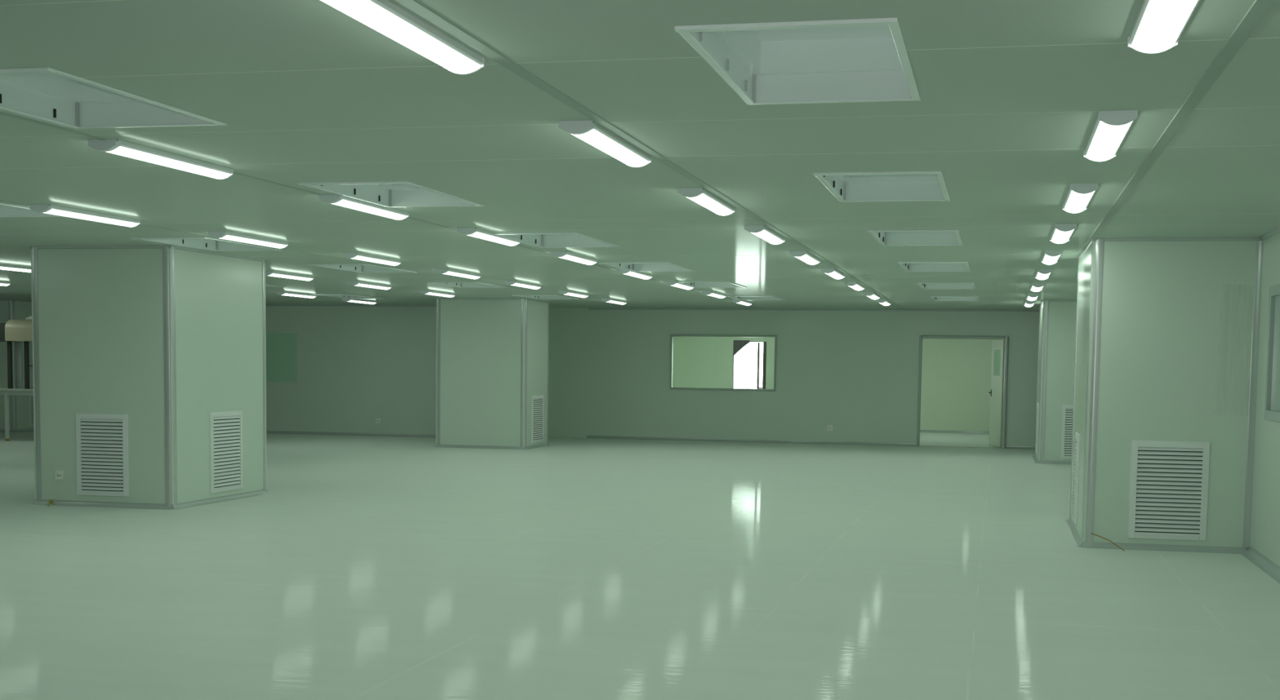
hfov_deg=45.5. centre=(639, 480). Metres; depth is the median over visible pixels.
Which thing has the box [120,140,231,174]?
ceiling light
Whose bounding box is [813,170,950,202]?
ceiling recess
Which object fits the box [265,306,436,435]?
wall
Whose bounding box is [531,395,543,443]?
vent grille
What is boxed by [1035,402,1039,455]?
vent grille
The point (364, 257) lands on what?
ceiling light
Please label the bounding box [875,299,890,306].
ceiling lamp
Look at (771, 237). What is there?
diffuser
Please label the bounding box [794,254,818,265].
diffuser
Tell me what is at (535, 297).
ceiling recess
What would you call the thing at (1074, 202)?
diffuser
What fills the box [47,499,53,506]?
scrap
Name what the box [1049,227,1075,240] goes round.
ceiling light
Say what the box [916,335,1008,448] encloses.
door
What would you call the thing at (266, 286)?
ceiling recess
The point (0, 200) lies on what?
trim
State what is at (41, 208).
ceiling lamp
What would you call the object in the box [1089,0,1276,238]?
ceiling beam
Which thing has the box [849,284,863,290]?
diffuser
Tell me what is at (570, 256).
ceiling light
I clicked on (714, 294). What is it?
tray
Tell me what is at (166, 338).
column
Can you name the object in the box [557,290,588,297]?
ceiling lamp
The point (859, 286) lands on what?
tray
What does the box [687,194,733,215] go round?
diffuser
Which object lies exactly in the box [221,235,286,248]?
diffuser
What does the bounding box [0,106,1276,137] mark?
trim
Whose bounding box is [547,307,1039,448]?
wall
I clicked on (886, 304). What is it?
diffuser
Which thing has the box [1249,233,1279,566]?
wall
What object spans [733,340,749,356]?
cloth
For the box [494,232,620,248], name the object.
ceiling recess
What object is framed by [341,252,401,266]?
ceiling lamp
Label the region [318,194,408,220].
ceiling lamp
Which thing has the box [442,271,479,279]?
diffuser
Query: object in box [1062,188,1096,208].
ceiling light
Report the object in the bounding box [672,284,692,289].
diffuser
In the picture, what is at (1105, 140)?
diffuser
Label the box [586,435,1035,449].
baseboard
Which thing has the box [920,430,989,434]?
baseboard
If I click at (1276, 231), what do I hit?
trim
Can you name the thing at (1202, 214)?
trim
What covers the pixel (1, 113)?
trim
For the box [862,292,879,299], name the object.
ceiling lamp
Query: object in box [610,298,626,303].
tray
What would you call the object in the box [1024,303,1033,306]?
diffuser
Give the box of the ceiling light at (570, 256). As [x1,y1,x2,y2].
[566,251,596,262]
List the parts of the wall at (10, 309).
corner post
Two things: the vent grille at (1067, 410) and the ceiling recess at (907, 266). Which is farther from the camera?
the vent grille at (1067, 410)
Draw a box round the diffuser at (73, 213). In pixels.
[44,208,137,226]
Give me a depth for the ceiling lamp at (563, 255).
15.42 m
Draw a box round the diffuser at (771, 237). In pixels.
[751,230,782,244]
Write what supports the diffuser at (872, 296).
attached to the ceiling lamp at (873, 295)
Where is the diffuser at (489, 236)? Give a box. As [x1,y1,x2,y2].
[467,231,518,245]
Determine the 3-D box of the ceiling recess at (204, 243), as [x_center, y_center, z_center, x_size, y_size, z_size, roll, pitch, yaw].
[-4.131,-2.383,14.684,0.744,0.254,1.554,2,4,13]
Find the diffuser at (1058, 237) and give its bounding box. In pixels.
[1051,229,1073,244]
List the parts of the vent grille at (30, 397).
core frame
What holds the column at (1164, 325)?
on the floor
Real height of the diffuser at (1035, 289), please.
0.028 m
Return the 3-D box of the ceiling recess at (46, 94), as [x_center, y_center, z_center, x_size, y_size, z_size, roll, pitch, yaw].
[-2.474,-1.743,6.551,0.794,0.254,1.384,2,4,13]
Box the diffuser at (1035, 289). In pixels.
[1031,286,1043,292]
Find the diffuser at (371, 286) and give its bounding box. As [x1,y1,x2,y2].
[356,284,390,289]
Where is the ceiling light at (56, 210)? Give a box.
[52,204,139,223]
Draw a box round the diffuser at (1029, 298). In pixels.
[1027,296,1037,301]
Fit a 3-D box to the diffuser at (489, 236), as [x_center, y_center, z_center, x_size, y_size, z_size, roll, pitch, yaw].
[-1.287,-2.072,13.131,0.128,0.028,1.164,2,4,13]
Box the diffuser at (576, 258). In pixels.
[558,254,595,265]
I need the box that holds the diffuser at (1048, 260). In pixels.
[1042,254,1060,265]
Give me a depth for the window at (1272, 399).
11.82 m
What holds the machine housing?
on the workbench
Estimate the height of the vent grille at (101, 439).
0.820 m
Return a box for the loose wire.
[1091,533,1124,551]
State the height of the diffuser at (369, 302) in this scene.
0.028 m
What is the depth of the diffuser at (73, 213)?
11.63 m
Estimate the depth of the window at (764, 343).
36.20 m
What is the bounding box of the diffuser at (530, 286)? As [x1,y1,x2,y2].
[511,283,539,289]
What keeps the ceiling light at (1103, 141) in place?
on the ceiling lamp at (1110, 129)
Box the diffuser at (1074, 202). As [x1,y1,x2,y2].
[1064,191,1094,213]
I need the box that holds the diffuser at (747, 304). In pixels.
[737,302,751,306]
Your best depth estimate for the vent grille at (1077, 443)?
13.99 m
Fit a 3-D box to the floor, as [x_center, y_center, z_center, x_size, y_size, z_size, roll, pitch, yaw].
[-7.391,0.188,16.683,26.260,0.100,43.200,2,4,13]
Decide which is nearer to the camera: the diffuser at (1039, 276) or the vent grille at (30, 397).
the diffuser at (1039, 276)
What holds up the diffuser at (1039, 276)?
attached to the ceiling lamp at (1042, 273)
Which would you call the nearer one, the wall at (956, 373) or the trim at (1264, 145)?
the trim at (1264, 145)
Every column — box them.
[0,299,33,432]
[29,245,269,510]
[434,297,549,449]
[1032,299,1076,464]
[1065,236,1262,554]
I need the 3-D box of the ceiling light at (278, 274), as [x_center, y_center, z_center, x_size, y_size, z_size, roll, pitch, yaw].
[-4.535,-2.640,19.666,0.154,0.029,1.178,2,4,13]
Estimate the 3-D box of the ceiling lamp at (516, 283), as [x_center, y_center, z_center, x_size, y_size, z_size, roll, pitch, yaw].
[-1.620,-2.703,21.182,0.163,0.058,1.220,2,4,13]
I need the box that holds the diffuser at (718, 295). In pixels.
[708,293,724,298]
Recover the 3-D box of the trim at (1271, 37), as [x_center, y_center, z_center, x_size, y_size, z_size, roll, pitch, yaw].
[-9.422,-1.808,7.694,26.060,0.002,0.006,2,4,13]
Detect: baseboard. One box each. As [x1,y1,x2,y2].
[266,431,435,437]
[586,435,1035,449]
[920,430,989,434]
[1241,546,1279,583]
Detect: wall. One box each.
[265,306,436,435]
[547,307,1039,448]
[672,336,1003,431]
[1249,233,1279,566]
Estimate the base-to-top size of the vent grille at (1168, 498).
0.820 m
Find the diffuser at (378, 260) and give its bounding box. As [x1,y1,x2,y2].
[352,256,399,266]
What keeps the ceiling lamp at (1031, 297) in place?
attached to the ceiling
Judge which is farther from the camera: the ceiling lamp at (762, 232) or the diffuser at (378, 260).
the diffuser at (378, 260)
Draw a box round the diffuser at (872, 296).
[867,294,879,299]
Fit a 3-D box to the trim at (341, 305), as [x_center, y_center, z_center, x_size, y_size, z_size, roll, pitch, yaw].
[-9.487,-3.576,31.146,15.200,0.035,0.035,2,4,13]
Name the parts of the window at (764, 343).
sash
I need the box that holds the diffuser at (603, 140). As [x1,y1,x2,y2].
[571,128,648,167]
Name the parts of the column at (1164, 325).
corner post, corner post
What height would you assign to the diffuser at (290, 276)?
0.028 m
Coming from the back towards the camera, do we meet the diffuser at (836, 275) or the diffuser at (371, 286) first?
the diffuser at (371, 286)
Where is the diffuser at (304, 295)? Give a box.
[282,293,315,298]
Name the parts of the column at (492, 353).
corner post, corner post, corner post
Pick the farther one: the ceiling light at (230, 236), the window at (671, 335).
the window at (671, 335)
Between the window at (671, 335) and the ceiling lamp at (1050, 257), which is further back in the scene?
the window at (671, 335)
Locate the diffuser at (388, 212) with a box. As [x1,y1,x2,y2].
[333,200,406,220]
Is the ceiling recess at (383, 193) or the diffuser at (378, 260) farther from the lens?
the diffuser at (378, 260)
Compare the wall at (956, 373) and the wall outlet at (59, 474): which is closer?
the wall outlet at (59, 474)
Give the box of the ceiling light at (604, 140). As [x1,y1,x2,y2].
[593,122,650,161]
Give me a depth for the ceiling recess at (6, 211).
11.99 m
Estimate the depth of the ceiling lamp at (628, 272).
18.03 m
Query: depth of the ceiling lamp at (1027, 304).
24.78 m
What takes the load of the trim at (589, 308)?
attached to the wall at (855, 373)
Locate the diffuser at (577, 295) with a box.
[565,293,587,297]
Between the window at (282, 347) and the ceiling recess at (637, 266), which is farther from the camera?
the window at (282, 347)
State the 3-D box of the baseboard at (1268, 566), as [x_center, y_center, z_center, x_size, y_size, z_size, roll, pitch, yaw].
[4.525,0.722,10.601,0.070,0.070,36.550,2,4,13]
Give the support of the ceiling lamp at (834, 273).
attached to the ceiling
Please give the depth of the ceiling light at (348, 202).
10.68 m
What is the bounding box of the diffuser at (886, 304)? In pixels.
[879,302,889,306]
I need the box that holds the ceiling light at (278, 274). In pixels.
[272,271,313,279]
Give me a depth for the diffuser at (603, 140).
7.46 m
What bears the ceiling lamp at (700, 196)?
attached to the ceiling
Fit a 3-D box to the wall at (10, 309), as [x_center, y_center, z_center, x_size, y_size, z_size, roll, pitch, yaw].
[-13.130,-2.337,31.106,2.300,2.595,2.050,2,4,13]
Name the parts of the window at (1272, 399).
pane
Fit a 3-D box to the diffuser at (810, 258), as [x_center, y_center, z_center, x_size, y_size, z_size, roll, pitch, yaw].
[1.642,-2.215,15.146,0.154,0.029,1.178,2,4,13]
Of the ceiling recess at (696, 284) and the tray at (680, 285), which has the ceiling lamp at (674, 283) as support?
the tray at (680, 285)
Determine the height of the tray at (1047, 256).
0.029 m
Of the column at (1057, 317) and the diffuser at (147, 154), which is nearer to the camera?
the diffuser at (147, 154)
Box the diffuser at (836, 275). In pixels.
[826,271,843,279]
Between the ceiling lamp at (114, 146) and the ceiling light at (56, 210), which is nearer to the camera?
the ceiling lamp at (114, 146)
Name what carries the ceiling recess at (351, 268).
attached to the ceiling
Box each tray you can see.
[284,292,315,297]
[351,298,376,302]
[359,281,391,288]
[429,290,454,296]
[515,280,541,287]
[568,290,588,296]
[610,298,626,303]
[630,269,652,277]
[676,281,693,288]
[712,291,725,297]
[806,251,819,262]
[834,269,844,276]
[857,282,864,288]
[1041,252,1061,262]
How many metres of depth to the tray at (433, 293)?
24.29 m
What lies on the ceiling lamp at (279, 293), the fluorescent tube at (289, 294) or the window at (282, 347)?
the fluorescent tube at (289, 294)
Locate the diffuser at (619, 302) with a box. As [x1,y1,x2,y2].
[608,300,625,304]
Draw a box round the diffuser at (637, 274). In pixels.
[625,271,651,279]
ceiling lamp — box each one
[0,264,31,272]
[0,281,10,286]
[29,204,140,227]
[88,138,233,179]
[208,231,288,248]
[265,271,314,280]
[275,291,316,298]
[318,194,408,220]
[320,0,484,75]
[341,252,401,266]
[341,298,377,304]
[347,281,391,289]
[418,290,455,297]
[434,268,480,279]
[457,227,519,246]
[503,280,541,289]
[550,251,597,265]
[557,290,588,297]
[558,120,651,168]
[600,298,626,305]
[616,268,652,279]
[664,280,693,289]
[677,187,735,216]
[701,291,726,298]
[731,299,752,306]
[743,225,785,244]
[789,250,820,265]
[820,268,844,279]
[844,281,864,290]
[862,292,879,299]
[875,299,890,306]
[1023,301,1035,307]
[1026,293,1039,301]
[1030,283,1044,292]
[1035,268,1053,279]
[1040,249,1062,265]
[1049,223,1077,244]
[1062,183,1099,213]
[1083,110,1138,162]
[1127,0,1199,54]
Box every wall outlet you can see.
[54,471,63,479]
[375,418,380,423]
[826,425,832,431]
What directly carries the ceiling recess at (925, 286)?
attached to the ceiling
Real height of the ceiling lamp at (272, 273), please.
0.058 m
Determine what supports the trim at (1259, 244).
attached to the wall at (1265, 509)
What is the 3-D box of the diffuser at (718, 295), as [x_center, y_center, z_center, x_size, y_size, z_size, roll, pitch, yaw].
[1.138,-2.819,23.361,0.128,0.028,1.164,2,4,13]
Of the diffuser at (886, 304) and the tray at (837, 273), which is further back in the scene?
the diffuser at (886, 304)
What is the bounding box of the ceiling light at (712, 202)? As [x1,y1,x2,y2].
[702,189,734,211]
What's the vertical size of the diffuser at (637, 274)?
0.028 m
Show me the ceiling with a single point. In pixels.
(988, 188)
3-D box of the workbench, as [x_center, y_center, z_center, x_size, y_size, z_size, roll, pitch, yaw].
[-11.445,-1.178,27.242,3.200,0.915,0.850,2,4,13]
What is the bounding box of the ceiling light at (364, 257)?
[357,253,400,263]
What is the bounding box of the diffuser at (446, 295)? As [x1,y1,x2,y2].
[425,293,453,297]
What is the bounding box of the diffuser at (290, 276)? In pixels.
[269,273,311,280]
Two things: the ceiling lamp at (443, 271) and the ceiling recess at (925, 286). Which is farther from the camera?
the ceiling recess at (925, 286)
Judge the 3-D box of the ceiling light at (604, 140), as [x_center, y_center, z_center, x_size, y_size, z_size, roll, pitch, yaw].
[-0.152,-1.658,7.514,0.154,0.029,1.178,2,4,13]
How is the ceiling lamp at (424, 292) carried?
attached to the ceiling
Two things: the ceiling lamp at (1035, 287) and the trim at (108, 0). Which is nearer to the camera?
the trim at (108, 0)
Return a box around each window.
[266,331,298,384]
[669,334,777,391]
[733,342,766,389]
[1263,284,1279,422]
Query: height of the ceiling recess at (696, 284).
0.254 m
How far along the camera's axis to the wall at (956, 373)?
35.30 m
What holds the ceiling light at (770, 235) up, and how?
on the ceiling lamp at (762, 232)
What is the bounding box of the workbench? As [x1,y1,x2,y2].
[0,387,33,441]
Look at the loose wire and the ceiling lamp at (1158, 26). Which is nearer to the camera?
the ceiling lamp at (1158, 26)
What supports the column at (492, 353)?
on the floor
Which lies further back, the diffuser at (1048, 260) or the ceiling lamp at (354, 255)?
the ceiling lamp at (354, 255)
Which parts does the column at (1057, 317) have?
corner post, corner post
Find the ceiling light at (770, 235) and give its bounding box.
[764,226,784,241]
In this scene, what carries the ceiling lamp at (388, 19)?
attached to the ceiling
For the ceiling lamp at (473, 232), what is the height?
0.058 m
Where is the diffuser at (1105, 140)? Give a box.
[1086,121,1132,161]
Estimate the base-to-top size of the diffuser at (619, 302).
0.028 m
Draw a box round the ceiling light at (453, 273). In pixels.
[448,269,480,277]
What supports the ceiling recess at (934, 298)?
attached to the ceiling
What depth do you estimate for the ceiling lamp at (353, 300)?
27.68 m
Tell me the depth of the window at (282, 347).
30.69 m
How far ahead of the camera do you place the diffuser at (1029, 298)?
22.76 m
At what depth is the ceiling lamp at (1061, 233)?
11.78 m
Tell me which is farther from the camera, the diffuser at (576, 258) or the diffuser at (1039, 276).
the diffuser at (1039, 276)
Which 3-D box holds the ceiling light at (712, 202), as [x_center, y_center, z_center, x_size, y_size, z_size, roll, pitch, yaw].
[0.451,-1.845,10.077,0.154,0.029,1.178,2,4,13]
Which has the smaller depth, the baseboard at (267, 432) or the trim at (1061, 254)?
the trim at (1061, 254)
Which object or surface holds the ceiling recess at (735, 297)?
attached to the ceiling
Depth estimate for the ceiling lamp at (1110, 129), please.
6.82 m
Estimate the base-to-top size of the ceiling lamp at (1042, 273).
0.058 m
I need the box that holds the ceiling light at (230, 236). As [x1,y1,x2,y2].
[226,231,287,245]
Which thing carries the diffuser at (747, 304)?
attached to the ceiling lamp at (741, 302)
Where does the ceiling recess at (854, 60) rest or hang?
attached to the ceiling
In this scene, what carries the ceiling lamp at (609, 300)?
attached to the ceiling
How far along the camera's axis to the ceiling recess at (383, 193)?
10.70 m
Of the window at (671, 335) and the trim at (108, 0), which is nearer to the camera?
the trim at (108, 0)
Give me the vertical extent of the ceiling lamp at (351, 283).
0.058 m
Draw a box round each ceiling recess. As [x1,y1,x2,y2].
[0,66,226,128]
[0,203,66,217]
[131,237,282,251]
[265,284,284,287]
[297,181,484,207]
[307,264,416,272]
[312,294,384,298]
[424,281,507,288]
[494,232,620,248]
[511,295,578,299]
[598,262,696,271]
[674,17,920,105]
[677,281,746,288]
[726,295,785,300]
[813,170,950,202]
[867,229,963,246]
[897,262,970,271]
[917,282,975,289]
[930,296,978,301]
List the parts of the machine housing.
motor, post, plate, post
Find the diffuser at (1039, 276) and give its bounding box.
[1035,272,1050,279]
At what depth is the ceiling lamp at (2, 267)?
18.70 m
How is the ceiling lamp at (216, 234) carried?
attached to the ceiling
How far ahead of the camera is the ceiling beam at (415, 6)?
6.46 m
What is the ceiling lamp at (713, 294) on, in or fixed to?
attached to the ceiling
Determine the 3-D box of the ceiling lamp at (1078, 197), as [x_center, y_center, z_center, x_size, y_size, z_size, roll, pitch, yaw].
[2.762,-1.763,9.593,0.163,0.058,1.220,2,4,13]
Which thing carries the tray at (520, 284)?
on the ceiling lamp at (516, 283)
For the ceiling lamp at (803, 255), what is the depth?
14.84 m
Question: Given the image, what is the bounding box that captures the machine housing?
[0,316,32,389]
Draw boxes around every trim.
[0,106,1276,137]
[0,111,766,309]
[0,200,639,308]
[0,225,1242,235]
[1,0,123,5]
[14,213,1221,225]
[22,145,1279,168]
[82,37,1279,78]
[265,304,436,306]
[324,253,1078,257]
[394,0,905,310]
[587,307,1039,311]
[1242,240,1263,547]
[1259,226,1279,240]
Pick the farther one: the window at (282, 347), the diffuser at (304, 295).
the window at (282, 347)
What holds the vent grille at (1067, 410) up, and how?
attached to the column at (1057, 317)
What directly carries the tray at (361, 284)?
on the ceiling lamp at (351, 283)
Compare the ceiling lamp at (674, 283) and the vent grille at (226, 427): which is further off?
the ceiling lamp at (674, 283)
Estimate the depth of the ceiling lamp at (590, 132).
7.30 m
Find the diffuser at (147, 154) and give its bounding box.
[106,146,230,179]
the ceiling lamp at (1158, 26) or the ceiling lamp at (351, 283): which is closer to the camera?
the ceiling lamp at (1158, 26)
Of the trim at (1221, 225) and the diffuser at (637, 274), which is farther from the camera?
the diffuser at (637, 274)
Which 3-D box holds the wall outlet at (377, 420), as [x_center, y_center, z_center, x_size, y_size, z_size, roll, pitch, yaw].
[-5.202,-1.173,30.326,0.100,0.100,0.012,2,4,13]
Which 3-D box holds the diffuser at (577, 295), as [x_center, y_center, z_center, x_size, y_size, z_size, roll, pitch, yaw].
[-1.033,-2.883,23.825,0.128,0.028,1.164,2,4,13]
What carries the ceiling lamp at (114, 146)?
attached to the ceiling
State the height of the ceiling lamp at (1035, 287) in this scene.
0.058 m
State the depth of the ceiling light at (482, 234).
13.08 m
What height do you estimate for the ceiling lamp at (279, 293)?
0.058 m
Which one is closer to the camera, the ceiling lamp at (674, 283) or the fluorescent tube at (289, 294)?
the ceiling lamp at (674, 283)
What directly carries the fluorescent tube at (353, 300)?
on the ceiling lamp at (353, 300)
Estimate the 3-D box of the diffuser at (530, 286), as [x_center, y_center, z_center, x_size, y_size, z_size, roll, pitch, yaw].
[-1.620,-2.691,21.197,0.128,0.028,1.164,2,4,13]
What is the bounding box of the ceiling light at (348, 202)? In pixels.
[342,195,408,216]
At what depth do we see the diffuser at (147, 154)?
8.27 m
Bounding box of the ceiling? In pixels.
[0,0,1279,310]
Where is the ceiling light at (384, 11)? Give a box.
[368,0,483,65]
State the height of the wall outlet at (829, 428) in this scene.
0.110 m
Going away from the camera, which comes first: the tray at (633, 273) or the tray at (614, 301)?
the tray at (633, 273)
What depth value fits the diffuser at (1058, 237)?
12.10 m
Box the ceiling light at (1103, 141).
[1084,117,1134,155]
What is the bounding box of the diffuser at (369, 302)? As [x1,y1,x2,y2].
[348,300,375,304]
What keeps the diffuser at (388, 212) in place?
attached to the ceiling lamp at (335, 199)
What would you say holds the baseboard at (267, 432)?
attached to the wall at (358, 366)
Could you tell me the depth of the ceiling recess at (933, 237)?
13.63 m
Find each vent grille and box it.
[28,383,33,426]
[75,413,128,497]
[209,410,242,493]
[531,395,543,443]
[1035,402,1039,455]
[1060,404,1073,459]
[1071,432,1079,525]
[1128,440,1209,541]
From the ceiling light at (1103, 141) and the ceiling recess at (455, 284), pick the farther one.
the ceiling recess at (455, 284)
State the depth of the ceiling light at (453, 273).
18.68 m
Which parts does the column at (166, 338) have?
corner post, corner post, corner post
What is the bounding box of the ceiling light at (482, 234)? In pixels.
[476,228,519,243]
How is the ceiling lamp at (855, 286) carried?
attached to the ceiling
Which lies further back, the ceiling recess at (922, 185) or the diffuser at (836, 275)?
the diffuser at (836, 275)
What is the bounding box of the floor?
[0,431,1279,699]
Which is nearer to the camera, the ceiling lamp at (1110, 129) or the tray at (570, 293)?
the ceiling lamp at (1110, 129)
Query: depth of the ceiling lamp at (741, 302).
25.86 m
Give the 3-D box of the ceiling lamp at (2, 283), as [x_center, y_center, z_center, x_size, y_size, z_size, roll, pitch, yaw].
[-9.656,-2.896,22.335,0.163,0.058,1.220,2,4,13]
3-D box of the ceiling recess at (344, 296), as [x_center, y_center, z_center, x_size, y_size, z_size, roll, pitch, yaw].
[-5.008,-3.285,26.374,0.724,0.254,1.424,2,4,13]
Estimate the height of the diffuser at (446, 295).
0.028 m
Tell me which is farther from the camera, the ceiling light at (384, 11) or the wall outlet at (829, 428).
the wall outlet at (829, 428)

